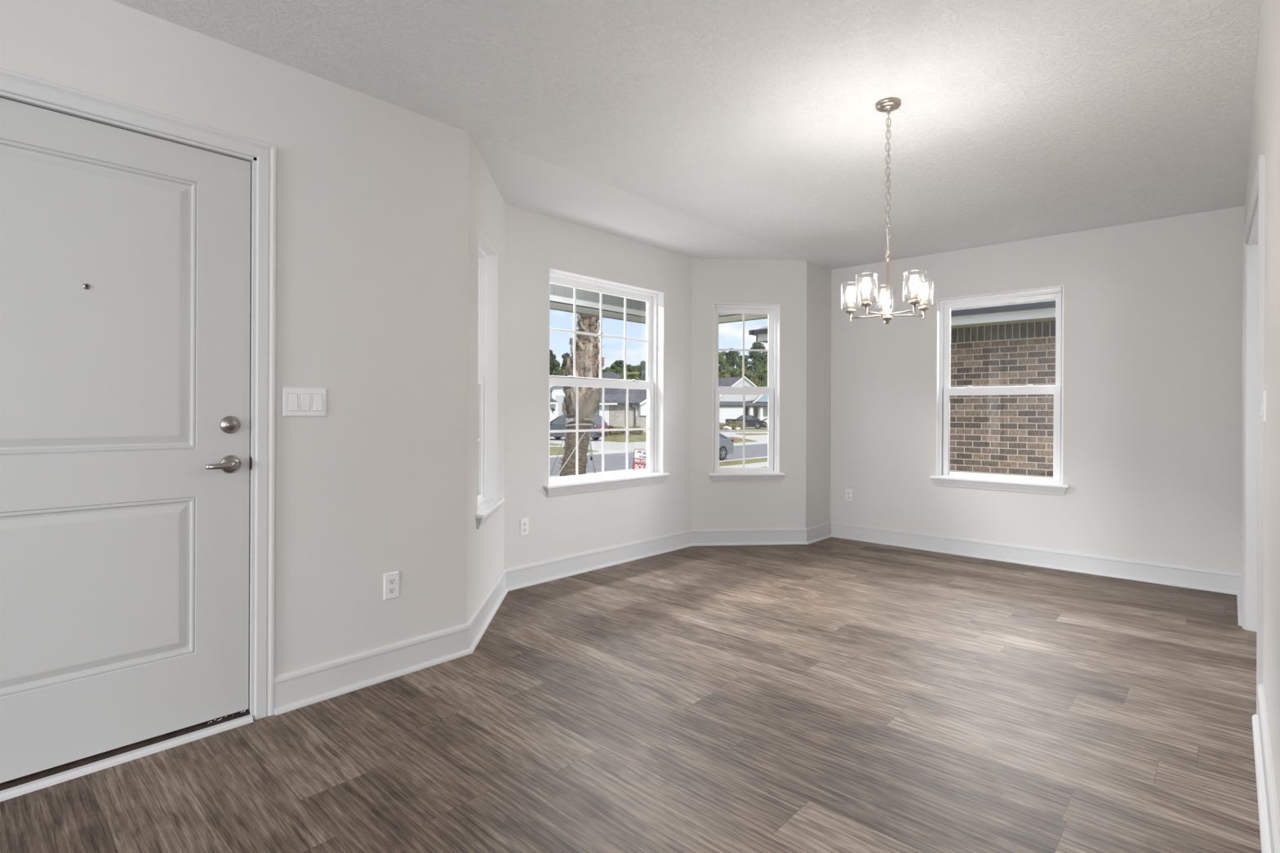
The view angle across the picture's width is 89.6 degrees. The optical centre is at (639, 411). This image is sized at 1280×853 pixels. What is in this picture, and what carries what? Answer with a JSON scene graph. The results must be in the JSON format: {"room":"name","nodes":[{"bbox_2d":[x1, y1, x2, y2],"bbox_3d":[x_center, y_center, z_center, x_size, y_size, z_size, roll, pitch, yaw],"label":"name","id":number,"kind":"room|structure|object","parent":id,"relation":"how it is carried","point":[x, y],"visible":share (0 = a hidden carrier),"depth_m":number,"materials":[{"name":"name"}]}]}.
{"room":"empty dining room","nodes":[
{"label":"empty dining room","id":0,"kind":"room"},
{"bbox_2d":[0,0,468,675],"bbox_3d":[-3.818,-0.103,-0.093,0.160,2.474,8.705,0,0,42],"label":"wall","id":1,"kind":"structure","parent":0,"point":[372,206],"depth_m":2.63,"materials":[{"name":"white paint"}]},
{"bbox_2d":[0,97,253,801],"bbox_3d":[-1.775,0.104,2.075,0.162,2.078,0.919,0,0,42],"label":"door","id":2,"kind":"structure","parent":1,"relation":"in","point":[126,461],"depth_m":2.11,"materials":[{"name":"grey paint"}]},
{"bbox_2d":[0,66,276,719],"bbox_3d":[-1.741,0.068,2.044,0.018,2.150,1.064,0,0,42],"label":"trim","id":3,"kind":"structure","parent":1,"relation":"attached to","point":[11,82],"depth_m":2.40,"materials":[{"name":"white paint"}]},
{"bbox_2d":[282,386,326,417],"bbox_3d":[-1.309,-0.036,2.519,0.013,0.114,0.163,0,0,42],"label":"light switch","id":4,"kind":"object","parent":1,"relation":"attached to","point":[296,402],"visible":1,"depth_m":2.52,"materials":[{"name":"white plastic"}]},
{"bbox_2d":[274,623,472,715],"bbox_3d":[-1.093,1.076,2.747,0.030,0.140,0.853,0,0,42],"label":"baseboard","id":5,"kind":"structure","parent":1,"relation":"attached to","point":[294,690],"depth_m":2.69,"materials":[{"name":"white paint"}]},
{"bbox_2d":[383,571,399,600],"bbox_3d":[-1.074,0.753,2.783,0.008,0.115,0.070,0,0,42],"label":"outlet","id":6,"kind":"object","parent":1,"relation":"attached to","point":[391,580],"visible":1,"depth_m":2.78,"materials":[{"name":"white plastic"}]},
{"bbox_2d":[387,577,395,585],"bbox_3d":[-1.072,0.734,2.782,0.003,0.028,0.034,0,0,42],"label":"receptacle","id":7,"kind":"object","parent":6,"relation":"attached to","point":[391,581],"depth_m":2.78,"materials":[{"name":"white plastic"}]},
{"bbox_2d":[387,586,395,594],"bbox_3d":[-1.072,0.773,2.782,0.003,0.028,0.034,0,0,42],"label":"receptacle","id":8,"kind":"object","parent":6,"relation":"attached to","point":[391,590],"depth_m":2.78,"materials":[{"name":"white plastic"}]},
{"bbox_2d":[466,133,505,622],"bbox_3d":[-0.922,-0.091,3.587,0.160,2.474,1.056,0,0,-2],"label":"wall","id":9,"kind":"structure","parent":0,"point":[486,206],"depth_m":3.34,"materials":[{"name":"white paint"}]},
{"bbox_2d":[466,568,508,652],"bbox_3d":[-0.832,1.077,3.584,0.030,0.140,1.068,0,0,-2],"label":"baseboard","id":10,"kind":"structure","parent":9,"relation":"attached to","point":[485,612],"depth_m":3.47,"materials":[{"name":"white paint"}]},
{"bbox_2d":[475,228,504,528],"bbox_3d":[-0.904,-0.169,3.570,0.205,1.534,0.638,0,0,-2],"label":"window","id":11,"kind":"structure","parent":9,"relation":"in","point":[488,504],"depth_m":3.85,"materials":[{"name":"white plastic"}]},
{"bbox_2d":[503,204,691,568],"bbox_3d":[-0.272,-0.088,4.884,0.160,2.474,1.932,0,0,42],"label":"wall","id":12,"kind":"structure","parent":0,"point":[569,524],"depth_m":4.54,"materials":[{"name":"white paint"}]},
{"bbox_2d":[520,517,528,536],"bbox_3d":[-0.759,0.760,4.232,0.008,0.115,0.070,0,0,42],"label":"outlet","id":13,"kind":"object","parent":12,"relation":"attached to","point":[523,522],"visible":1,"depth_m":4.23,"materials":[{"name":"white plastic"}]},
{"bbox_2d":[505,528,692,591],"bbox_3d":[-0.207,1.079,4.820,0.030,0.140,1.932,0,0,42],"label":"baseboard","id":14,"kind":"structure","parent":12,"relation":"attached to","point":[517,577],"depth_m":4.67,"materials":[{"name":"white paint"}]},
{"bbox_2d":[544,267,669,496],"bbox_3d":[-0.260,-0.199,4.870,0.205,1.555,1.279,0,0,42],"label":"window","id":15,"kind":"structure","parent":12,"relation":"in","point":[653,384],"depth_m":5.04,"materials":[{"name":"white plastic"}]},
{"bbox_2d":[0,537,1261,852],"bbox_3d":[0.509,1.212,-1.305,9.679,0.120,13.089,0,0,42],"label":"floor","id":16,"kind":"structure","parent":0,"point":[832,695],"depth_m":2.29,"materials":[{"name":"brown wood"}]},
{"bbox_2d":[111,0,1261,270],"bbox_3d":[0.520,-1.397,-1.305,9.679,0.150,13.089,0,0,42],"label":"ceiling","id":17,"kind":"structure","parent":0,"point":[759,121],"depth_m":2.76,"materials":[{"name":"white paint"}]},
{"bbox_2d":[840,97,934,324],"bbox_3d":[1.049,-0.847,2.755,0.381,0.945,0.383,0,0,42],"label":"chandelier","id":18,"kind":"object","parent":17,"relation":"hanging from","point":[891,104],"visible":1,"depth_m":2.75,"materials":[{"name":"silver metal"}]},
{"bbox_2d":[847,302,853,309],"bbox_3d":[0.929,-0.465,2.843,0.025,0.030,0.025,0,0,42],"label":"socket","id":19,"kind":"object","parent":18,"relation":"attached to","point":[850,305],"depth_m":2.83,"materials":[{"name":"silver metal"}]},
{"bbox_2d":[862,294,869,302],"bbox_3d":[0.934,-0.465,2.659,0.025,0.030,0.025,0,0,42],"label":"socket","id":20,"kind":"object","parent":18,"relation":"attached to","point":[866,297],"depth_m":2.65,"materials":[{"name":"silver metal"}]},
{"bbox_2d":[911,293,917,299],"bbox_3d":[1.111,-0.465,2.607,0.025,0.030,0.025,0,0,42],"label":"socket","id":21,"kind":"object","parent":18,"relation":"attached to","point":[913,295],"depth_m":2.60,"materials":[{"name":"silver metal"}]},
{"bbox_2d":[920,299,926,306],"bbox_3d":[1.215,-0.464,2.759,0.025,0.030,0.025,0,0,42],"label":"socket","id":22,"kind":"object","parent":18,"relation":"attached to","point":[923,303],"depth_m":2.75,"materials":[{"name":"silver metal"}]},
{"bbox_2d":[690,257,806,528],"bbox_3d":[0.940,-0.083,5.668,1.019,2.474,0.160,0,0,-5],"label":"wall","id":23,"kind":"structure","parent":0,"point":[722,504],"depth_m":5.59,"materials":[{"name":"white paint"}]},
{"bbox_2d":[708,302,785,482],"bbox_3d":[0.919,-0.164,5.648,0.667,1.545,0.205,0,0,-5],"label":"window","id":24,"kind":"structure","parent":23,"relation":"in","point":[771,473],"depth_m":5.67,"materials":[{"name":"white plastic"}]},
{"bbox_2d":[690,528,808,546],"bbox_3d":[0.949,1.084,5.574,1.031,0.140,0.030,0,0,-5],"label":"baseboard","id":25,"kind":"structure","parent":23,"relation":"attached to","point":[742,536],"depth_m":5.57,"materials":[{"name":"white paint"}]},
{"bbox_2d":[805,261,831,527],"bbox_3d":[1.555,-0.081,5.862,0.160,2.474,0.472,0,0,42],"label":"wall","id":26,"kind":"structure","parent":0,"point":[819,278],"depth_m":5.80,"materials":[{"name":"white paint"}]},
{"bbox_2d":[805,521,831,544],"bbox_3d":[1.616,1.087,5.793,0.030,0.140,0.484,0,0,42],"label":"baseboard","id":27,"kind":"structure","parent":26,"relation":"attached to","point":[815,533],"depth_m":5.78,"materials":[{"name":"white paint"}]},
{"bbox_2d":[830,205,1244,573],"bbox_3d":[2.860,-0.075,5.096,2.799,2.474,0.160,0,0,42],"label":"wall","id":28,"kind":"structure","parent":0,"point":[1153,309],"depth_m":4.60,"materials":[{"name":"white paint"}]},
{"bbox_2d":[844,488,853,502],"bbox_3d":[1.899,0.763,5.858,0.070,0.115,0.008,0,0,42],"label":"outlet","id":29,"kind":"object","parent":28,"relation":"attached to","point":[849,492],"visible":1,"depth_m":5.85,"materials":[{"name":"white plastic"}]},
{"bbox_2d":[929,285,1069,495],"bbox_3d":[2.835,-0.159,5.095,0.969,1.546,0.205,0,0,42],"label":"window","id":30,"kind":"structure","parent":28,"relation":"in","point":[1053,486],"depth_m":5.11,"materials":[{"name":"white plastic"}]},
{"bbox_2d":[830,520,1241,595],"bbox_3d":[2.790,1.092,5.026,2.799,0.140,0.030,0,0,42],"label":"baseboard","id":31,"kind":"structure","parent":28,"relation":"attached to","point":[1172,575],"depth_m":4.77,"materials":[{"name":"white paint"}]},
{"bbox_2d":[1244,0,1279,818],"bbox_3d":[1.949,-0.079,1.923,0.143,2.474,6.069,0,0,42],"label":"wall","id":32,"kind":"structure","parent":0,"point":[1264,139],"depth_m":1.96,"materials":[{"name":"white paint"}]},
{"bbox_2d":[1236,573,1241,626],"bbox_3d":[3.543,1.095,3.797,0.030,0.140,0.826,0,0,42],"label":"baseboard","id":33,"kind":"structure","parent":32,"relation":"attached to","point":[1239,593],"depth_m":3.79,"materials":[{"name":"white paint"}]},
{"bbox_2d":[1245,200,1258,631],"bbox_3d":[2.849,0.132,2.909,0.119,2.061,1.305,0,0,41],"label":"trim","id":34,"kind":"structure","parent":32,"relation":"attached to","point":[1252,244],"depth_m":3.41,"materials":[{"name":"white paint"}]},
{"bbox_2d":[1240,154,1265,714],"bbox_3d":[2.802,0.100,2.953,0.019,2.123,1.427,0,0,41],"label":"trim","id":35,"kind":"structure","parent":32,"relation":"attached to","point":[1258,193],"depth_m":2.42,"materials":[{"name":"white paint"}]},
{"bbox_2d":[1260,390,1266,422],"bbox_3d":[2.226,-0.019,2.300,0.013,0.114,0.070,0,0,42],"label":"light switch","id":36,"kind":"object","parent":32,"relation":"attached to","point":[1264,400],"visible":1,"depth_m":2.28,"materials":[{"name":"white plastic"}]},
{"bbox_2d":[1251,683,1279,852],"bbox_3d":[1.087,1.085,1.073,0.030,0.140,3.657,0,0,42],"label":"baseboard","id":37,"kind":"structure","parent":32,"relation":"attached to","point":[1268,807],"depth_m":1.87,"materials":[{"name":"white paint"}]},
{"bbox_3d":[0.111,-2.030,-1.213,12.210,1.640,14.350,0,0,42],"label":"roof","id":38,"kind":"structure","parent":0,"visible":0},
{"bbox_2d":[549,307,768,324],"bbox_3d":[-0.188,-1.143,-0.925,11.435,0.156,14.375,0,0,42],"label":"fascia","id":39,"kind":"object","parent":38,"relation":"attached to","point":[549,308],"depth_m":7.36,"materials":[{"name":"grey"}]},
{"bbox_2d":[549,300,645,323],"bbox_3d":[-4.266,-1.088,2.792,0.350,0.001,14.350,0,0,42],"label":"soffit","id":40,"kind":"structure","parent":39,"relation":"attached to","point":[556,305],"depth_m":6.95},
{"bbox_2d":[718,314,768,323],"bbox_3d":[4.492,-1.051,4.168,11.410,0.001,0.490,0,0,42],"label":"soffit","id":41,"kind":"structure","parent":39,"relation":"attached to","point":[747,317],"depth_m":7.32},
{"bbox_3d":[-3.524,-1.505,1.809,2.250,0.040,13.900,0,0,42],"label":"ceiling","id":42,"kind":"structure","parent":38,"relation":"attached to","visible":0},
{"bbox_2d":[549,283,645,311],"bbox_3d":[-4.312,-1.316,2.503,0.050,0.345,13.860,0,0,42],"label":"beam","id":43,"kind":"structure","parent":42,"relation":"attached to","point":[555,290],"depth_m":6.67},
{"bbox_2d":[549,294,645,317],"bbox_3d":[-4.310,-1.116,2.500,0.060,0.055,13.860,0,0,42],"label":"trim","id":44,"kind":"structure","parent":43,"relation":"attached to","point":[561,300],"depth_m":6.66,"materials":[{"name":"grey"}]},
{"bbox_2d":[718,313,741,317],"bbox_3d":[1.074,-1.256,6.906,1.948,0.420,0.090,0,0,42],"label":"beam","id":45,"kind":"structure","parent":42,"relation":"attached to","point":[719,314],"depth_m":7.00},
{"label":"outside","id":46,"kind":"structure","parent":0,"visible":0},
{"bbox_2d":[550,426,768,455],"bbox_3d":[6.752,2.148,60.248,24.600,0.040,86.000,0,0,42],"label":"concrete","id":47,"kind":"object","parent":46,"point":[597,445],"depth_m":42.94,"materials":[{"name":"white concrete"}]},
{"bbox_2d":[550,443,562,445],"bbox_3d":[-5.776,2.066,40.919,1.636,0.040,3.722,0,0,-9],"label":"lawn patch","id":48,"kind":"structure","parent":47,"relation":"on","point":[551,444],"depth_m":40.05,"materials":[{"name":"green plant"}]},
{"bbox_2d":[550,375,567,421],"bbox_3d":[-8.209,-0.739,58.702,4.908,5.785,15.378,0,0,24],"label":"house","id":49,"kind":"structure","parent":47,"relation":"on","point":[557,393],"depth_m":56.84,"materials":[{"name":"white"}]},
{"bbox_2d":[550,446,598,455],"bbox_3d":[-3.810,2.074,33.741,3.230,0.040,7.756,0,0,-9],"label":"lawn patch","id":50,"kind":"structure","parent":47,"relation":"on","point":[553,451],"depth_m":33.50,"materials":[{"name":"green plant"}]},
{"bbox_2d":[550,414,608,439],"bbox_3d":[-5.017,1.132,46.990,5.150,1.894,2.400,0,0,23],"label":"utility vehicle","id":51,"kind":"object","parent":47,"relation":"on","point":[557,424],"visible":0.43,"depth_m":46.24,"materials":[{"name":"grey metal"}]},
{"bbox_2d":[604,432,646,442],"bbox_3d":[-0.445,2.088,54.284,5.612,0.040,20.703,0,0,2],"label":"lawn patch","id":52,"kind":"structure","parent":47,"relation":"on","point":[642,437],"depth_m":49.02,"materials":[{"name":"green plant"}]},
{"bbox_2d":[608,425,615,435],"bbox_3d":[-2.621,1.674,56.803,1.054,0.987,1.028,0,0,42],"label":"shrub","id":53,"kind":"object","parent":52,"relation":"on","point":[610,426],"visible":0.43,"depth_m":56.65,"materials":[{"name":"green plant"}]},
{"bbox_2d":[608,426,619,435],"bbox_3d":[-2.288,1.702,56.917,1.041,0.859,1.043,0,0,42],"label":"shrub","id":54,"kind":"object","parent":52,"relation":"on","point":[613,432],"visible":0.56,"depth_m":56.71,"materials":[{"name":"green plant"}]},
{"bbox_2d":[614,426,625,435],"bbox_3d":[-1.765,1.705,56.936,1.132,0.864,1.052,0,0,42],"label":"shrub","id":55,"kind":"object","parent":52,"relation":"on","point":[620,433],"visible":0.59,"depth_m":56.78,"materials":[{"name":"green plant"}]},
{"bbox_2d":[614,367,639,436],"bbox_3d":[-1.022,-0.733,52.225,2.136,5.698,2.258,0,0,-9],"label":"palm tree","id":56,"kind":"object","parent":52,"relation":"on","point":[628,376],"visible":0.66,"depth_m":52.11,"materials":[{"name":"plant"}]},
{"bbox_2d":[631,426,644,435],"bbox_3d":[-0.252,1.706,57.150,1.092,0.934,1.268,0,0,42],"label":"shrub","id":57,"kind":"object","parent":52,"relation":"on","point":[638,433],"visible":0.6,"depth_m":57.05,"materials":[{"name":"green plant"}]},
{"bbox_2d":[727,436,756,443],"bbox_3d":[7.557,2.122,48.041,2.104,0.040,11.220,0,0,8],"label":"lawn patch","id":58,"kind":"structure","parent":47,"relation":"on","point":[737,440],"depth_m":46.91,"materials":[{"name":"green plant"}]},
{"bbox_2d":[719,427,768,430],"bbox_3d":[12.680,2.143,76.753,9.225,0.040,16.413,0,0,6],"label":"lawn patch","id":59,"kind":"structure","parent":47,"relation":"on","point":[746,428],"depth_m":78.45,"materials":[{"name":"green plant"}]},
{"bbox_2d":[719,422,728,429],"bbox_3d":[9.508,1.722,76.800,2.268,0.882,2.192,0,0,42],"label":"shrub","id":60,"kind":"object","parent":59,"relation":"on","point":[721,425],"visible":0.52,"depth_m":76.45,"materials":[{"name":"green plant"}]},
{"bbox_2d":[725,420,737,429],"bbox_3d":[10.958,1.597,78.246,1.906,1.173,1.677,0,0,42],"label":"shrub","id":61,"kind":"object","parent":59,"relation":"on","point":[731,421],"visible":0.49,"depth_m":78.12,"materials":[{"name":"green plant"}]},
{"bbox_2d":[728,423,742,429],"bbox_3d":[11.361,1.804,77.086,1.904,0.835,2.001,0,0,11],"label":"shrub","id":62,"kind":"object","parent":59,"relation":"on","point":[731,425],"visible":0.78,"depth_m":76.79,"materials":[{"name":"green plant"}]},
{"bbox_2d":[733,420,747,429],"bbox_3d":[12.134,1.589,78.240,1.592,1.178,2.206,0,0,42],"label":"shrub","id":63,"kind":"object","parent":59,"relation":"on","point":[740,423],"visible":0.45,"depth_m":78.05,"materials":[{"name":"green plant"}]},
{"bbox_2d":[725,414,766,428],"bbox_3d":[13.356,1.298,80.999,5.030,1.717,2.270,0,0,12],"label":"pickup truck","id":64,"kind":"object","parent":47,"relation":"on","point":[752,421],"visible":0.66,"depth_m":79.94,"materials":[{"name":"grey paint"}]},
{"bbox_2d":[735,433,768,435],"bbox_3d":[10.531,2.134,61.205,3.576,0.040,6.727,0,0,42],"label":"lawn patch","id":65,"kind":"structure","parent":47,"relation":"on","point":[735,433],"depth_m":60.92,"materials":[{"name":"green plant"}]},
{"bbox_2d":[760,417,768,427],"bbox_3d":[17.999,1.425,87.275,4.598,1.501,1.834,0,0,-11],"label":"car","id":66,"kind":"object","parent":47,"relation":"on","point":[766,418],"visible":0.09,"depth_m":86.21,"materials":[{"name":"white paint"}]},
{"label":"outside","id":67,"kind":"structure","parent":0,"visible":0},
{"bbox_3d":[5.392,1.803,5.157,17.000,0.060,3.100,0,0,42],"label":"ground","id":68,"kind":"structure","parent":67,"visible":0},
{"bbox_2d":[549,313,605,476],"bbox_3d":[-0.853,-0.075,8.970,0.761,3.689,1.436,0,0,-11],"label":"palm tree","id":69,"kind":"object","parent":68,"relation":"on","point":[587,347],"visible":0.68,"depth_m":8.84,"materials":[{"name":"brown plant"}]},
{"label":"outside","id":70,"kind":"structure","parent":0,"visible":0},
{"bbox_3d":[13.763,2.318,89.080,220.000,0.040,330.000,0,0,42],"label":"earth","id":71,"kind":"object","parent":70,"visible":0},
{"bbox_2d":[549,349,560,375],"bbox_3d":[-13.161,-3.571,95.198,4.596,11.267,4.560,0,0,42],"label":"tree","id":72,"kind":"object","parent":71,"relation":"on","point":[553,363],"visible":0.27,"depth_m":94.19,"materials":[{"name":"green plant"}]},
{"bbox_2d":[555,366,562,373],"bbox_3d":[-17.082,-3.914,133.956,7.008,11.902,7.469,0,0,42],"label":"tree","id":73,"kind":"object","parent":71,"relation":"on","point":[558,368],"visible":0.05,"depth_m":134.57,"materials":[{"name":"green plant"}]},
{"bbox_2d":[560,352,569,375],"bbox_3d":[-11.353,-3.551,100.117,2.656,11.250,2.652,0,0,-27],"label":"tree","id":74,"kind":"object","parent":71,"relation":"on","point":[564,356],"visible":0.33,"depth_m":99.71,"materials":[{"name":"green plant"}]},
{"bbox_2d":[604,366,613,371],"bbox_3d":[-7.501,-3.751,134.858,6.190,11.665,7.699,0,0,42],"label":"tree","id":75,"kind":"object","parent":71,"relation":"on","point":[607,368],"visible":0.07,"depth_m":133.55,"materials":[{"name":"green plant"}]},
{"bbox_2d":[609,360,626,375],"bbox_3d":[-3.353,-2.892,97.656,4.130,9.977,4.640,0,0,26],"label":"tree","id":76,"kind":"object","parent":71,"relation":"on","point":[620,363],"visible":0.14,"depth_m":97.33,"materials":[{"name":"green plant"}]},
{"bbox_2d":[595,371,646,432],"bbox_3d":[-2.103,-1.057,66.080,9.640,6.651,19.091,0,0,42],"label":"house","id":77,"kind":"structure","parent":71,"relation":"on","point":[615,398],"depth_m":61.38,"materials":[{"name":"brick"}]},
{"bbox_2d":[626,364,639,380],"bbox_3d":[-1.186,-2.337,92.004,2.574,8.902,2.931,0,0,2],"label":"tree","id":78,"kind":"object","parent":71,"relation":"on","point":[629,368],"visible":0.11,"depth_m":91.28,"materials":[{"name":"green plant"}]},
{"bbox_2d":[635,364,641,380],"bbox_3d":[-0.470,-3.891,135.182,8.690,12.019,7.870,0,0,42],"label":"tree","id":79,"kind":"object","parent":71,"relation":"on","point":[640,365],"visible":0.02,"depth_m":132.80,"materials":[{"name":"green plant"}]},
{"bbox_2d":[636,360,645,380],"bbox_3d":[0.607,-2.853,97.884,3.973,9.940,4.402,0,0,42],"label":"tree","id":80,"kind":"object","parent":71,"relation":"on","point":[642,376],"visible":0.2,"depth_m":97.78,"materials":[{"name":"green plant"}]},
{"bbox_2d":[718,351,727,372],"bbox_3d":[16.652,-5.457,138.089,4.897,15.261,6.281,0,0,42],"label":"tree","id":81,"kind":"object","parent":71,"relation":"on","point":[721,360],"visible":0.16,"depth_m":137.00,"materials":[{"name":"green plant"}]},
{"bbox_2d":[718,367,732,378],"bbox_3d":[15.483,-3.002,117.663,6.042,10.381,5.859,0,0,42],"label":"tree","id":82,"kind":"object","parent":71,"relation":"on","point":[722,374],"visible":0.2,"depth_m":117.51,"materials":[{"name":"green plant"}]},
{"bbox_2d":[720,347,740,377],"bbox_3d":[20.844,-6.229,149.012,7.401,16.838,8.326,0,0,42],"label":"tree","id":83,"kind":"object","parent":71,"relation":"on","point":[731,362],"visible":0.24,"depth_m":148.59,"materials":[{"name":"green plant"}]},
{"bbox_2d":[729,368,741,377],"bbox_3d":[20.375,-3.467,134.140,5.584,11.340,6.370,0,0,42],"label":"tree","id":84,"kind":"object","parent":71,"relation":"on","point":[735,373],"visible":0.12,"depth_m":133.32,"materials":[{"name":"green plant"}]},
{"bbox_2d":[735,355,750,376],"bbox_3d":[25.363,-6.007,159.688,6.205,16.429,7.060,0,0,42],"label":"tree","id":85,"kind":"object","parent":71,"relation":"on","point":[739,365],"visible":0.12,"depth_m":159.37,"materials":[{"name":"green plant"}]},
{"bbox_2d":[718,376,768,425],"bbox_3d":[14.700,-1.571,105.375,7.350,9.096,24.810,0,0,42],"label":"house","id":86,"kind":"structure","parent":71,"relation":"on","point":[731,406],"depth_m":103.58,"materials":[{"name":"white"}]},
{"bbox_2d":[738,368,760,386],"bbox_3d":[19.980,-2.934,118.567,5.416,10.247,5.430,0,0,42],"label":"tree","id":87,"kind":"object","parent":71,"relation":"on","point":[749,375],"visible":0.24,"depth_m":117.06,"materials":[{"name":"green plant"}]},
{"bbox_2d":[740,341,767,382],"bbox_3d":[25.088,-6.728,142.102,8.055,17.873,8.023,0,0,42],"label":"tree","id":88,"kind":"object","parent":71,"relation":"on","point":[756,362],"visible":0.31,"depth_m":141.51,"materials":[{"name":"green plant"}]},
{"bbox_2d":[754,365,767,386],"bbox_3d":[25.401,-3.688,133.517,5.197,11.795,6.015,0,0,42],"label":"tree","id":89,"kind":"object","parent":71,"relation":"on","point":[760,372],"visible":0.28,"depth_m":133.32,"materials":[{"name":"green plant"}]},
{"bbox_2d":[763,351,768,382],"bbox_3d":[29.826,-6.173,153.458,5.636,16.811,6.647,0,0,42],"label":"tree","id":90,"kind":"object","parent":71,"relation":"on","point":[766,354],"visible":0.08,"depth_m":152.52,"materials":[{"name":"green plant"}]},
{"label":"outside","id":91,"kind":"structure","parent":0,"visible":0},
{"bbox_3d":[0.403,1.802,13.183,9.200,0.600,100.000,0,0,42],"label":"lawn","id":92,"kind":"structure","parent":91,"visible":0},
{"bbox_2d":[632,448,646,469],"bbox_3d":[0.049,1.634,19.022,0.634,1.070,0.024,0,0,-7],"label":"sign","id":93,"kind":"object","parent":92,"relation":"on","point":[640,456],"visible":0.77,"depth_m":19.01,"materials":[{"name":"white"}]},
{"bbox_2d":[748,297,1055,477],"bbox_3d":[10.580,-0.665,8.966,14.508,5.719,10.490,0,0,42],"label":"house","id":94,"kind":"structure","parent":92,"relation":"on","point":[1013,344],"depth_m":8.00,"materials":[{"name":"brown brick"}]},
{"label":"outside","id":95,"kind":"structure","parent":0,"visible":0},
{"bbox_2d":[719,462,767,467],"bbox_3d":[20.221,2.200,42.491,1.250,0.040,210.000,0,0,42],"label":"sidewalk","id":96,"kind":"structure","parent":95,"point":[761,464],"depth_m":25.12,"materials":[{"name":"concrete"}]},
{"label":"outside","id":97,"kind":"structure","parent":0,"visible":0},
{"bbox_2d":[719,457,767,466],"bbox_3d":[19.262,2.201,43.369,1.350,0.040,210.000,0,0,42],"label":"verge","id":98,"kind":"structure","parent":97,"point":[759,460],"depth_m":27.21,"materials":[{"name":"green plant"}]},
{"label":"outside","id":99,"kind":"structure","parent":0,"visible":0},
{"bbox_2d":[549,443,768,475],"bbox_3d":[15.999,2.207,46.357,6.800,0.040,210.000,0,0,42],"label":"street","id":100,"kind":"structure","parent":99,"point":[615,461],"depth_m":28.96,"materials":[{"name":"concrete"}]},
{"bbox_2d":[549,456,767,477],"bbox_3d":[18.635,2.188,43.943,0.350,0.040,210.000,0,0,42],"label":"curb","id":101,"kind":"object","parent":100,"relation":"on","point":[763,456],"depth_m":27.07,"materials":[{"name":"concrete"}]},
{"bbox_2d":[550,442,768,457],"bbox_3d":[13.307,2.166,48.822,0.500,0.040,210.000,0,0,42],"label":"curb","id":102,"kind":"object","parent":100,"relation":"on","point":[762,442],"depth_m":32.76,"materials":[{"name":"concrete"}]},
{"bbox_2d":[719,432,734,460],"bbox_3d":[2.229,1.456,27.614,1.980,1.307,4.060,0,0,42],"label":"sedan","id":103,"kind":"object","parent":100,"relation":"on","point":[726,444],"visible":0.22,"depth_m":28.00,"materials":[{"name":"grey paint"}]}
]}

